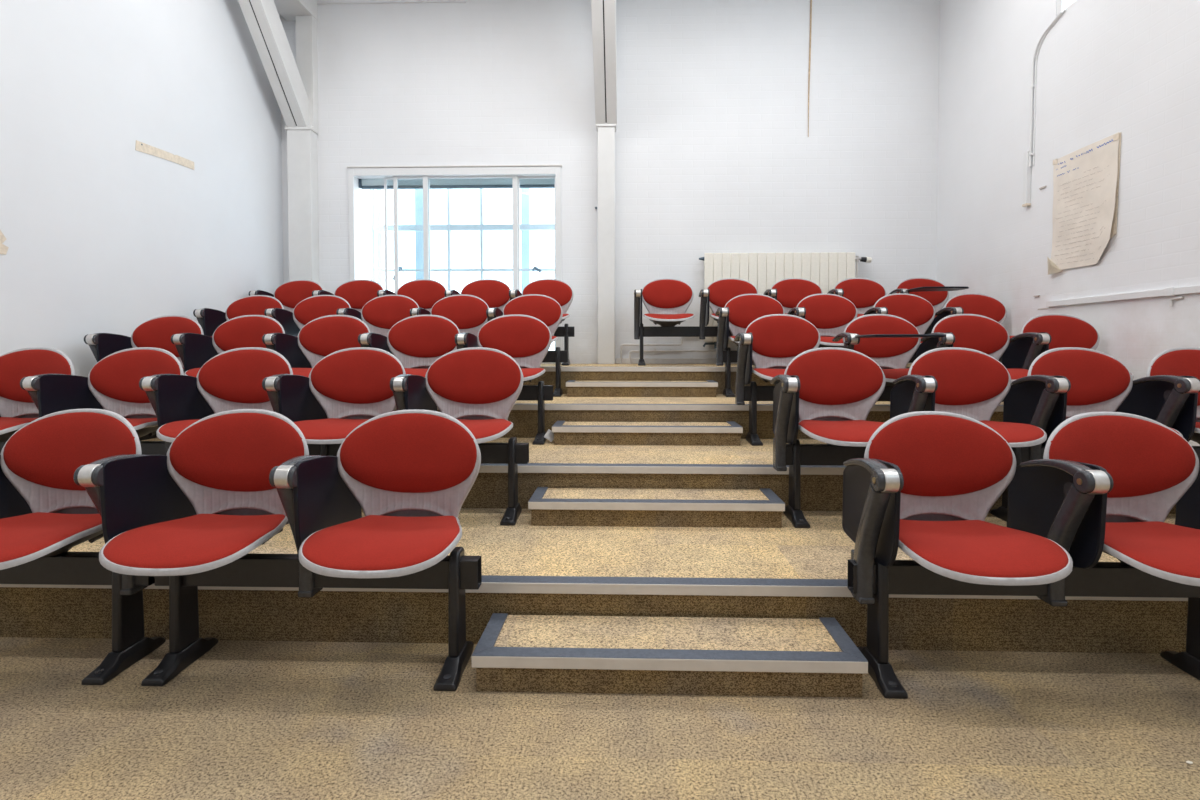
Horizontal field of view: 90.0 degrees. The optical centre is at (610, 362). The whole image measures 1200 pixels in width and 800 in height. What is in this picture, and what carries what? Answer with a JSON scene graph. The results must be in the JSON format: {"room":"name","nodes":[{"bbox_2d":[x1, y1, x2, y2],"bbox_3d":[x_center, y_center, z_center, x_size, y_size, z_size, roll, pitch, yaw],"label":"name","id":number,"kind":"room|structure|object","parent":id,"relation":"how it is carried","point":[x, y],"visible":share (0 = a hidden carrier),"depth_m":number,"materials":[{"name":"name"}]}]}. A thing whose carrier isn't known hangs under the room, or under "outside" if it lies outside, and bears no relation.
{"room":"lecture hall","nodes":[
{"label":"lecture hall","id":0,"kind":"room"},
{"bbox_2d":[0,0,283,376],"bbox_3d":[-3.599,-1.593,1.412,0.200,5.200,9.900,0,2,2],"label":"wall","id":1,"kind":"structure","parent":0,"point":[103,234],"depth_m":4.23,"materials":[{"name":"white paint"}]},
{"bbox_2d":[0,230,8,254],"bbox_3d":[-3.443,-0.677,3.281,0.005,0.150,0.295,0,2,2],"label":"paper remnant","id":2,"kind":"object","parent":1,"relation":"attached to","point":[3,249],"visible":1,"depth_m":3.39,"materials":[{"name":"beige paper"}]},
{"bbox_2d":[135,140,193,169],"bbox_3d":[-3.404,-1.586,4.608,0.006,0.094,0.587,0,2,2],"label":"tape strip","id":3,"kind":"object","parent":1,"relation":"attached to","point":[142,147],"visible":1,"depth_m":4.57,"materials":[{"name":"paper"}]},
{"bbox_2d":[0,508,1187,653],"bbox_3d":[-0.156,0.865,2.586,6.820,0.225,0.992,0,2,2],"label":"tier","id":4,"kind":"object","parent":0,"point":[788,571],"visible":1,"depth_m":2.13,"materials":[{"name":"carpet"}]},
{"bbox_2d":[0,441,308,454],"bbox_3d":[-2.366,0.554,2.963,1.775,0.388,0.278,0,2,2],"label":"support frame","id":5,"kind":"object","parent":4,"relation":"on","point":[147,447],"visible":0.02,"depth_m":2.93,"materials":[{"name":"black metal"}]},
{"bbox_2d":[0,347,74,441],"bbox_3d":[-3.021,0.214,2.974,0.566,0.582,0.550,0,2,2],"label":"chair","id":6,"kind":"object","parent":5,"relation":"on","point":[18,409],"visible":0.6,"depth_m":3.09,"materials":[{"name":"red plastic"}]},
{"bbox_2d":[20,347,183,437],"bbox_3d":[-2.452,0.214,2.958,0.566,0.582,0.550,0,2,2],"label":"chair","id":7,"kind":"object","parent":5,"relation":"on","point":[112,384],"visible":0.51,"depth_m":3.06,"materials":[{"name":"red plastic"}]},
{"bbox_2d":[139,347,292,454],"bbox_3d":[-1.887,0.215,2.942,0.566,0.582,0.550,0,2,2],"label":"chair","id":8,"kind":"object","parent":5,"relation":"on","point":[232,379],"visible":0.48,"depth_m":3.05,"materials":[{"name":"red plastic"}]},
{"bbox_2d":[309,437,528,525],"bbox_3d":[-0.928,0.555,2.922,1.062,0.388,0.278,0,2,2],"label":"support frame","id":9,"kind":"object","parent":4,"relation":"on","point":[512,453],"visible":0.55,"depth_m":2.88,"materials":[{"name":"black metal"}]},
{"bbox_2d":[262,347,405,443],"bbox_3d":[-1.311,0.215,2.926,0.566,0.582,0.550,0,2,2],"label":"chair","id":10,"kind":"object","parent":9,"relation":"attached to","point":[350,387],"visible":0.76,"depth_m":3.03,"materials":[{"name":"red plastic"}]},
{"bbox_2d":[390,347,523,443],"bbox_3d":[-0.719,0.215,2.909,0.566,0.582,0.550,0,2,2],"label":"chair","id":11,"kind":"object","parent":9,"relation":"on","point":[479,387],"visible":0.7,"depth_m":3.02,"materials":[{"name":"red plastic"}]},
{"bbox_2d":[528,487,784,527],"bbox_3d":[0.214,0.692,2.890,1.173,0.116,0.289,0,2,2],"label":"step","id":12,"kind":"structure","parent":4,"relation":"on","point":[621,507],"depth_m":2.76,"materials":[{"name":"carpet"}]},
{"bbox_2d":[783,439,1029,527],"bbox_3d":[1.385,0.557,2.856,1.180,0.388,0.278,0,2,2],"label":"support frame","id":13,"kind":"object","parent":4,"relation":"on","point":[797,454],"visible":0.48,"depth_m":2.84,"materials":[{"name":"black metal"}]},
{"bbox_2d":[770,347,885,470],"bbox_3d":[1.064,0.217,2.858,0.566,0.582,0.550,0,2,2],"label":"chair","id":14,"kind":"object","parent":13,"relation":"on","point":[828,394],"visible":0.94,"depth_m":2.96,"materials":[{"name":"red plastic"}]},
{"bbox_2d":[890,347,1046,446],"bbox_3d":[1.668,0.217,2.840,0.566,0.582,0.550,0,2,2],"label":"chair","id":15,"kind":"object","parent":13,"relation":"on","point":[971,383],"visible":0.61,"depth_m":2.95,"materials":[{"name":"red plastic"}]},
{"bbox_2d":[1041,445,1199,463],"bbox_3d":[2.547,0.557,2.823,1.105,0.388,0.278,0,2,2],"label":"support frame","id":16,"kind":"object","parent":4,"relation":"on","point":[1196,448],"visible":0.04,"depth_m":2.79,"materials":[{"name":"black metal"}]},
{"bbox_2d":[1003,347,1182,460],"bbox_3d":[2.246,0.218,2.824,0.566,0.582,0.550,0,2,2],"label":"chair","id":17,"kind":"object","parent":16,"relation":"attached to","point":[1060,384],"visible":0.6,"depth_m":2.93,"materials":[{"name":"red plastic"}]},
{"bbox_2d":[1115,347,1199,443],"bbox_3d":[2.812,0.218,2.808,0.566,0.582,0.550,0,2,2],"label":"chair","id":18,"kind":"object","parent":16,"relation":"on","point":[1168,395],"visible":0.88,"depth_m":2.86,"materials":[{"name":"grey plastic"}]},
{"bbox_2d":[0,637,1199,799],"bbox_3d":[-0.250,1.114,-0.718,7.020,0.100,5.693,0,2,2],"label":"floor","id":19,"kind":"structure","parent":0,"point":[246,720],"depth_m":1.61,"materials":[{"name":"carpet"}]},
{"bbox_2d":[0,552,165,684],"bbox_3d":[-1.993,0.799,1.998,0.975,0.388,0.278,0,2,2],"label":"support frame","id":20,"kind":"object","parent":19,"relation":"on","point":[129,643],"visible":0.71,"depth_m":1.97,"materials":[{"name":"black metal"}]},
{"bbox_2d":[0,409,141,569],"bbox_3d":[-1.911,0.459,1.988,0.566,0.582,0.550,0,2,2],"label":"chair","id":21,"kind":"object","parent":20,"relation":"on","point":[44,513],"visible":0.76,"depth_m":2.10,"materials":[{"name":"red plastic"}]},
{"bbox_2d":[141,547,481,690],"bbox_3d":[-0.955,0.799,1.969,1.062,0.388,0.278,0,2,2],"label":"support frame","id":22,"kind":"object","parent":19,"relation":"on","point":[457,572],"visible":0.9,"depth_m":1.94,"materials":[{"name":"black metal"}]},
{"bbox_2d":[73,409,308,594],"bbox_3d":[-1.321,0.460,1.972,0.566,0.582,0.550,0,2,2],"label":"chair","id":23,"kind":"object","parent":22,"relation":"attached to","point":[205,504],"visible":0.95,"depth_m":2.01,"materials":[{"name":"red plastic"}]},
{"bbox_2d":[269,410,480,597],"bbox_3d":[-0.726,0.460,1.955,0.566,0.582,0.550,0,2,2],"label":"chair","id":24,"kind":"object","parent":22,"relation":"on","point":[411,474],"visible":0.99,"depth_m":2.04,"materials":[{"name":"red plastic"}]},
{"bbox_2d":[472,613,867,697],"bbox_3d":[0.177,0.936,1.936,1.182,0.116,0.289,0,2,2],"label":"step","id":25,"kind":"structure","parent":19,"relation":"on","point":[789,657],"depth_m":1.82,"materials":[{"name":"carpet"}]},
{"bbox_2d":[847,556,1199,698],"bbox_3d":[1.358,0.801,1.903,1.180,0.388,0.278,0,2,2],"label":"support frame","id":26,"kind":"object","parent":19,"relation":"on","point":[1105,579],"visible":0.77,"depth_m":1.88,"materials":[{"name":"black metal"}]},
{"bbox_2d":[842,411,1072,603],"bbox_3d":[1.059,0.461,1.903,0.566,0.582,0.550,0,2,2],"label":"chair","id":27,"kind":"object","parent":26,"relation":"on","point":[926,484],"visible":1,"depth_m":1.98,"materials":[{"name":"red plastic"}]},
{"bbox_2d":[1007,412,1199,606],"bbox_3d":[1.648,0.462,1.887,0.566,0.582,0.550,0,2,2],"label":"chair","id":28,"kind":"object","parent":26,"relation":"on","point":[1109,483],"visible":0.95,"depth_m":1.98,"materials":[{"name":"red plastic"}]},
{"bbox_3d":[2.280,0.802,1.876,0.625,0.388,0.278,0,2,2],"label":"support rail","id":29,"kind":"object","parent":19,"relation":"on","visible":0},
{"bbox_2d":[1175,464,1199,528],"bbox_3d":[2.239,0.462,1.870,0.566,0.582,0.550,0,2,2],"label":"chair","id":30,"kind":"object","parent":29,"relation":"on","point":[1188,506],"visible":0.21,"depth_m":2.10,"materials":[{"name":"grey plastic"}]},
{"bbox_2d":[280,0,939,363],"bbox_3d":[-0.051,-1.718,6.186,7.020,5.200,0.250,0,2,2],"label":"wall","id":31,"kind":"structure","parent":0,"point":[715,153],"depth_m":6.03,"materials":[{"name":"white paint"}]},
{"bbox_2d":[317,0,465,4],"bbox_3d":[-2.214,-3.976,6.051,1.520,0.680,0.025,0,2,2],"label":"ledge","id":32,"kind":"object","parent":31,"relation":"attached to","point":[319,2],"visible":1,"depth_m":6.05,"materials":[{"name":"white paint"}]},
{"bbox_2d":[347,165,561,363],"bbox_3d":[-1.572,-0.876,6.472,2.851,2.300,0.750,0,2,2],"label":"window","id":33,"kind":"structure","parent":31,"relation":"in","point":[422,179],"depth_m":6.19,"materials":[{"name":"white metal"}]},
{"bbox_2d":[377,188,529,290],"bbox_3d":[-1.784,-1.035,6.834,1.740,2.000,0.030,0,2,2],"label":"window pane","id":34,"kind":"object","parent":33,"relation":"hanging from","point":[525,192],"depth_m":6.81,"materials":[{"name":"clear glass"}]},
{"bbox_2d":[362,178,553,185],"bbox_3d":[-1.565,-1.905,6.234,2.130,0.120,0.040,0,2,2],"label":"roller blind","id":35,"kind":"object","parent":33,"relation":"attached to","point":[370,181],"depth_m":6.21,"materials":[{"name":"grey fabric"}]},
{"bbox_2d":[620,337,682,363],"bbox_3d":[0.506,-0.158,6.051,0.816,0.333,0.022,0,2,2],"label":"pipe","id":36,"kind":"object","parent":31,"relation":"attached to","point":[681,343],"visible":0.67,"depth_m":6.04,"materials":[{"name":"white metal"}]},
{"bbox_2d":[629,349,736,363],"bbox_3d":[1.391,-0.068,6.030,2.406,0.153,0.066,0,2,2],"label":"pipe","id":37,"kind":"object","parent":31,"relation":"attached to","point":[654,350],"visible":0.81,"depth_m":6.02,"materials":[{"name":"white metal"}]},
{"bbox_2d":[616,358,911,363],"bbox_3d":[1.654,-0.019,6.039,3.200,0.055,0.035,0,2,2],"label":"baseboard","id":38,"kind":"structure","parent":31,"relation":"attached to","point":[624,360],"depth_m":6.05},
{"bbox_2d":[699,252,871,348],"bbox_3d":[1.730,-0.539,5.978,1.695,1.098,0.125,0,2,2],"label":"radiator","id":39,"kind":"object","parent":31,"relation":"attached to","point":[762,270],"visible":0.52,"depth_m":5.91,"materials":[{"name":"beige metal"}]},
{"bbox_2d":[808,0,811,136],"bbox_3d":[1.985,-3.098,5.958,0.029,1.690,0.016,0,2,2],"label":"hanging cord","id":40,"kind":"object","parent":31,"relation":"hanging from","point":[810,0],"visible":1,"depth_m":5.96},
{"bbox_2d":[142,437,1175,513],"bbox_3d":[-0.128,0.620,3.539,6.820,0.225,0.992,0,2,2],"label":"tier","id":41,"kind":"object","parent":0,"point":[744,466],"visible":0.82,"depth_m":3.06,"materials":[{"name":"carpet"}]},
{"bbox_2d":[139,434,156,440],"bbox_3d":[-2.338,0.309,3.917,1.775,0.388,0.278,0,2,2],"label":"support frame","id":42,"kind":"object","parent":41,"relation":"on","point":[145,437],"visible":0.03,"depth_m":3.94,"materials":[{"name":"black metal"}]},
{"bbox_2d":[84,315,203,372],"bbox_3d":[-3.007,-0.031,3.928,0.566,0.582,0.550,0,2,2],"label":"chair","id":43,"kind":"object","parent":42,"relation":"on","point":[156,332],"visible":0.32,"depth_m":4.03,"materials":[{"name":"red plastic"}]},
{"bbox_2d":[171,315,284,376],"bbox_3d":[-2.452,-0.030,3.913,0.566,0.582,0.550,0,2,2],"label":"chair","id":44,"kind":"object","parent":42,"relation":"on","point":[194,350],"visible":0.38,"depth_m":4.01,"materials":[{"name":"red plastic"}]},
{"bbox_2d":[262,315,369,377],"bbox_3d":[-1.873,-0.030,3.896,0.566,0.582,0.550,0,2,2],"label":"chair","id":45,"kind":"object","parent":42,"relation":"on","point":[323,336],"visible":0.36,"depth_m":4.00,"materials":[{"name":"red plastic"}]},
{"bbox_2d":[396,381,552,444],"bbox_3d":[-0.900,0.310,3.876,1.062,0.388,0.278,0,2,2],"label":"support frame","id":46,"kind":"object","parent":41,"relation":"on","point":[541,393],"visible":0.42,"depth_m":3.83,"materials":[{"name":"black metal"}]},
{"bbox_2d":[358,315,459,376],"bbox_3d":[-1.272,-0.029,3.879,0.566,0.582,0.550,0,2,2],"label":"chair","id":47,"kind":"object","parent":46,"relation":"attached to","point":[416,341],"visible":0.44,"depth_m":3.99,"materials":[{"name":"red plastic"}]},
{"bbox_2d":[455,315,551,382],"bbox_3d":[-0.670,-0.029,3.862,0.566,0.582,0.550,0,2,2],"label":"chair","id":48,"kind":"object","parent":46,"relation":"on","point":[525,338],"visible":0.59,"depth_m":3.97,"materials":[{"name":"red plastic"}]},
{"bbox_2d":[544,429,553,441],"bbox_3d":[-0.380,0.462,3.810,0.082,0.080,0.026,0,2,2],"label":"plate","id":49,"kind":"object","parent":41,"relation":"on","point":[549,435],"visible":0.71,"depth_m":3.81,"materials":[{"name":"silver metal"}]},
{"bbox_2d":[552,421,742,445],"bbox_3d":[0.231,0.447,3.843,1.176,0.116,0.289,0,2,2],"label":"step","id":50,"kind":"structure","parent":41,"relation":"on","point":[727,433],"depth_m":3.71,"materials":[{"name":"carpet"}]},
{"bbox_2d":[744,381,893,445],"bbox_3d":[1.413,0.312,3.810,1.180,0.388,0.278,0,2,2],"label":"support frame","id":51,"kind":"object","parent":41,"relation":"on","point":[753,393],"visible":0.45,"depth_m":3.79,"materials":[{"name":"black metal"}]},
{"bbox_2d":[734,314,820,404],"bbox_3d":[1.080,-0.028,3.812,0.566,0.582,0.550,0,2,2],"label":"chair","id":52,"kind":"object","parent":51,"relation":"on","point":[772,341],"visible":0.72,"depth_m":3.92,"materials":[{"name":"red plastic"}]},
{"bbox_2d":[832,314,945,385],"bbox_3d":[1.714,-0.022,3.644,0.575,0.585,0.668,0,2,2],"label":"chair","id":53,"kind":"object","parent":51,"relation":"on","point":[891,341],"visible":0.59,"depth_m":3.90,"materials":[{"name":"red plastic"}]},
{"bbox_3d":[2.575,0.313,3.776,1.105,0.388,0.278,0,2,2],"label":"support rail","id":54,"kind":"object","parent":41,"relation":"on","visible":0},
{"bbox_2d":[917,314,1028,382],"bbox_3d":[2.284,-0.027,3.777,0.566,0.582,0.550,0,2,2],"label":"chair","id":55,"kind":"object","parent":54,"relation":"on","point":[984,334],"visible":0.36,"depth_m":3.89,"materials":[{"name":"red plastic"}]},
{"bbox_2d":[1002,314,1133,377],"bbox_3d":[2.850,-0.026,3.761,0.566,0.582,0.550,0,2,2],"label":"chair","id":56,"kind":"object","parent":54,"relation":"on","point":[1041,333],"visible":0.44,"depth_m":3.87,"materials":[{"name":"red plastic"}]},
{"bbox_2d":[327,394,1003,438],"bbox_3d":[-0.101,0.376,4.493,6.820,0.225,0.992,0,2,2],"label":"tier","id":57,"kind":"object","parent":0,"point":[523,415],"visible":0.12,"depth_m":4.00,"materials":[{"name":"carpet"}]},
{"bbox_2d":[542,347,567,396],"bbox_3d":[-0.873,0.066,4.829,1.062,0.388,0.278,0,2,2],"label":"support frame","id":58,"kind":"object","parent":57,"relation":"on","point":[558,356],"visible":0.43,"depth_m":4.79,"materials":[{"name":"black metal"}]},
{"bbox_2d":[410,294,488,335],"bbox_3d":[-1.271,-0.274,4.833,0.566,0.582,0.550,0,2,2],"label":"chair","id":59,"kind":"object","parent":58,"relation":"attached to","point":[467,312],"visible":0.34,"depth_m":4.95,"materials":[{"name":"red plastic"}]},
{"bbox_2d":[486,294,562,342],"bbox_3d":[-0.674,-0.274,4.816,0.566,0.582,0.550,0,2,2],"label":"chair","id":60,"kind":"object","parent":58,"relation":"on","point":[544,308],"visible":0.37,"depth_m":4.92,"materials":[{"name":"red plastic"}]},
{"bbox_2d":[566,380,717,396],"bbox_3d":[0.248,0.203,4.797,1.180,0.116,0.289,0,2,2],"label":"step","id":61,"kind":"structure","parent":57,"relation":"on","point":[707,388],"depth_m":4.66,"materials":[{"name":"carpet"}]},
{"bbox_2d":[723,347,752,396],"bbox_3d":[1.440,0.068,4.763,1.180,0.388,0.278,0,2,2],"label":"support frame","id":62,"kind":"object","parent":57,"relation":"on","point":[729,356],"visible":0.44,"depth_m":4.74,"materials":[{"name":"black metal"}]},
{"bbox_2d":[715,294,784,365],"bbox_3d":[1.125,-0.272,4.764,0.566,0.582,0.550,0,2,2],"label":"chair","id":63,"kind":"object","parent":62,"relation":"on","point":[740,311],"visible":0.49,"depth_m":4.87,"materials":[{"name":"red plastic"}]},
{"bbox_2d":[787,294,857,347],"bbox_3d":[1.706,-0.272,4.748,0.566,0.582,0.550,0,2,2],"label":"chair","id":64,"kind":"object","parent":62,"relation":"on","point":[830,314],"visible":0.52,"depth_m":4.86,"materials":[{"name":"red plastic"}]},
{"bbox_2d":[908,351,1001,362],"bbox_3d":[2.602,0.069,4.730,1.105,0.388,0.278,0,2,2],"label":"support frame","id":65,"kind":"object","parent":57,"relation":"on","point":[914,357],"visible":0.02,"depth_m":4.71,"materials":[{"name":"black metal"}]},
{"bbox_2d":[864,293,934,343],"bbox_3d":[2.323,-0.271,4.730,0.566,0.582,0.550,0,2,2],"label":"chair","id":66,"kind":"object","parent":65,"relation":"on","point":[916,310],"visible":0.36,"depth_m":4.84,"materials":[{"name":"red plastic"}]},
{"bbox_2d":[931,293,1013,337],"bbox_3d":[2.886,-0.271,4.714,0.566,0.582,0.550,0,2,2],"label":"chair","id":67,"kind":"object","parent":65,"relation":"on","point":[966,303],"visible":0.26,"depth_m":4.83,"materials":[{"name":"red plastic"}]},
{"bbox_3d":[-2.311,0.065,4.870,1.775,0.388,0.278,0,2,2],"label":"support rail","id":68,"kind":"object","parent":57,"relation":"on","visible":0},
{"bbox_2d":[193,295,283,336],"bbox_3d":[-2.985,-0.275,4.882,0.566,0.582,0.550,0,2,2],"label":"chair","id":69,"kind":"object","parent":68,"relation":"on","point":[209,319],"visible":0.29,"depth_m":4.98,"materials":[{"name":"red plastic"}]},
{"bbox_2d":[264,295,350,336],"bbox_3d":[-2.418,-0.275,4.866,0.566,0.582,0.550,0,2,2],"label":"chair","id":70,"kind":"object","parent":68,"relation":"on","point":[309,309],"visible":0.39,"depth_m":4.97,"materials":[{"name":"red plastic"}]},
{"bbox_2d":[336,295,418,336],"bbox_3d":[-1.847,-0.274,4.849,0.566,0.582,0.550,0,2,2],"label":"chair","id":71,"kind":"object","parent":68,"relation":"on","point":[380,313],"visible":0.39,"depth_m":4.96,"materials":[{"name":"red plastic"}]},
{"bbox_2d":[523,364,911,393],"bbox_3d":[-0.070,0.128,5.580,6.820,0.225,1.259,0,2,2],"label":"tier","id":72,"kind":"object","parent":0,"point":[578,372],"visible":0.09,"depth_m":4.95,"materials":[{"name":"carpet"}]},
{"bbox_2d":[238,0,318,283],"bbox_3d":[-3.172,-1.890,4.595,0.320,3.872,3.100,0,2,2],"label":"timber post","id":73,"kind":"object","parent":72,"relation":"on","point":[294,85],"visible":0.9,"depth_m":6.00,"materials":[{"name":"white wood"}]},
{"bbox_2d":[554,324,573,365],"bbox_3d":[-0.858,-0.175,5.630,1.045,0.388,0.278,0,2,2],"label":"support frame","id":74,"kind":"object","parent":72,"relation":"on","point":[566,331],"visible":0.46,"depth_m":5.59,"materials":[{"name":"black metal"}]},
{"bbox_2d":[444,279,510,310],"bbox_3d":[-1.222,-0.514,5.633,0.566,0.582,0.550,0,2,2],"label":"chair","id":75,"kind":"object","parent":74,"relation":"attached to","point":[495,293],"visible":0.33,"depth_m":5.75,"materials":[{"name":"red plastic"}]},
{"bbox_2d":[509,279,573,323],"bbox_3d":[-0.634,-0.514,5.616,0.566,0.582,0.550,0,2,2],"label":"chair","id":76,"kind":"object","parent":74,"relation":"on","point":[560,291],"visible":0.41,"depth_m":5.72,"materials":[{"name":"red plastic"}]},
{"bbox_2d":[591,0,616,363],"bbox_3d":[-0.079,-1.943,4.505,0.210,3.983,3.100,0,2,2],"label":"timber post","id":77,"kind":"object","parent":72,"relation":"on","point":[603,11],"visible":1,"depth_m":5.91,"materials":[{"name":"white wood"}]},
{"bbox_2d":[638,324,753,365],"bbox_3d":[0.834,-0.173,5.582,1.220,0.388,0.278,0,2,2],"label":"support frame","id":78,"kind":"object","parent":72,"relation":"on","point":[644,331],"visible":0.44,"depth_m":5.56,"materials":[{"name":"black metal"}]},
{"bbox_2d":[634,278,694,339],"bbox_3d":[0.503,-0.513,5.584,0.566,0.582,0.550,0,2,2],"label":"chair","id":79,"kind":"object","parent":78,"relation":"on","point":[667,301],"visible":0.98,"depth_m":5.69,"materials":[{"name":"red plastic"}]},
{"bbox_2d":[699,278,757,338],"bbox_3d":[1.108,-0.513,5.566,0.566,0.582,0.550,0,2,2],"label":"chair","id":80,"kind":"object","parent":78,"relation":"on","point":[718,293],"visible":0.52,"depth_m":5.67,"materials":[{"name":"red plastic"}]},
{"bbox_2d":[925,326,931,333],"bbox_3d":[2.321,-0.172,5.539,1.715,0.388,0.278,0,2,2],"label":"support frame","id":81,"kind":"object","parent":72,"relation":"on","point":[929,329],"visible":0.02,"depth_m":5.49,"materials":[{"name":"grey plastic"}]},
{"bbox_2d":[763,278,822,313],"bbox_3d":[1.711,-0.512,5.549,0.566,0.582,0.550,0,2,2],"label":"chair","id":82,"kind":"object","parent":81,"relation":"attached to","point":[789,292],"visible":0.34,"depth_m":5.66,"materials":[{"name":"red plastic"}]},
{"bbox_2d":[827,278,885,316],"bbox_3d":[2.300,-0.512,5.532,0.566,0.582,0.550,0,2,2],"label":"chair","id":83,"kind":"object","parent":81,"relation":"on","point":[863,293],"visible":0.44,"depth_m":5.65,"materials":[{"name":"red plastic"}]},
{"bbox_2d":[888,278,968,325],"bbox_3d":[2.870,-0.506,5.367,0.575,0.585,0.668,0,2,2],"label":"chair","id":84,"kind":"object","parent":81,"relation":"on","point":[935,292],"visible":0.35,"depth_m":5.62,"materials":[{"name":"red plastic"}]},
{"bbox_3d":[-2.288,-0.176,5.671,1.775,0.388,0.278,0,2,2],"label":"support rail","id":85,"kind":"object","parent":72,"relation":"on","visible":0},
{"bbox_2d":[249,280,322,312],"bbox_3d":[-3.035,-0.516,5.685,0.566,0.582,0.550,0,2,2],"label":"chair","id":86,"kind":"object","parent":85,"relation":"on","point":[290,293],"visible":0.23,"depth_m":5.80,"materials":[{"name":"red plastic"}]},
{"bbox_2d":[312,279,383,311],"bbox_3d":[-2.446,-0.515,5.668,0.566,0.582,0.550,0,2,2],"label":"chair","id":87,"kind":"object","parent":85,"relation":"on","point":[357,293],"visible":0.22,"depth_m":5.78,"materials":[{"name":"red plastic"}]},
{"bbox_2d":[377,279,445,311],"bbox_3d":[-1.841,-0.515,5.651,0.566,0.582,0.550,0,2,2],"label":"chair","id":88,"kind":"object","parent":85,"relation":"on","point":[425,292],"visible":0.33,"depth_m":5.76,"materials":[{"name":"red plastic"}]},
{"bbox_2d":[936,0,1199,445],"bbox_3d":[3.228,-1.588,1.217,0.220,5.200,9.900,0,2,2],"label":"wall","id":89,"kind":"structure","parent":0,"point":[1106,68],"depth_m":4.12,"materials":[{"name":"white paint"}]},
{"bbox_2d":[1022,9,1065,206],"bbox_3d":[3.192,-1.848,4.422,0.038,1.295,0.384,0,2,2],"label":"cable conduit","id":90,"kind":"object","parent":89,"relation":"attached to","point":[1027,157],"visible":1,"depth_m":4.55,"materials":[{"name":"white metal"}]},
{"bbox_2d":[1057,0,1080,14],"bbox_3d":[3.137,-3.112,1.164,0.030,1.450,6.270,0,2,2],"label":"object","id":91,"kind":"structure","parent":89,"relation":"in","point":[1061,4],"depth_m":4.26,"materials":[{"name":"white metal"}]},
{"bbox_2d":[1047,132,1120,274],"bbox_3d":[3.180,-1.044,4.055,0.028,0.823,0.610,0,2,2],"label":"paper notice","id":92,"kind":"object","parent":89,"relation":"attached to","point":[1086,179],"visible":1,"depth_m":4.03,"materials":[{"name":"beige paper"}]},
{"bbox_2d":[1038,285,1199,309],"bbox_3d":[3.155,-0.361,2.953,0.027,0.106,3.100,0,2,2],"label":"rail","id":93,"kind":"object","parent":89,"relation":"attached to","point":[1172,291],"depth_m":3.62,"materials":[{"name":"white metal"}]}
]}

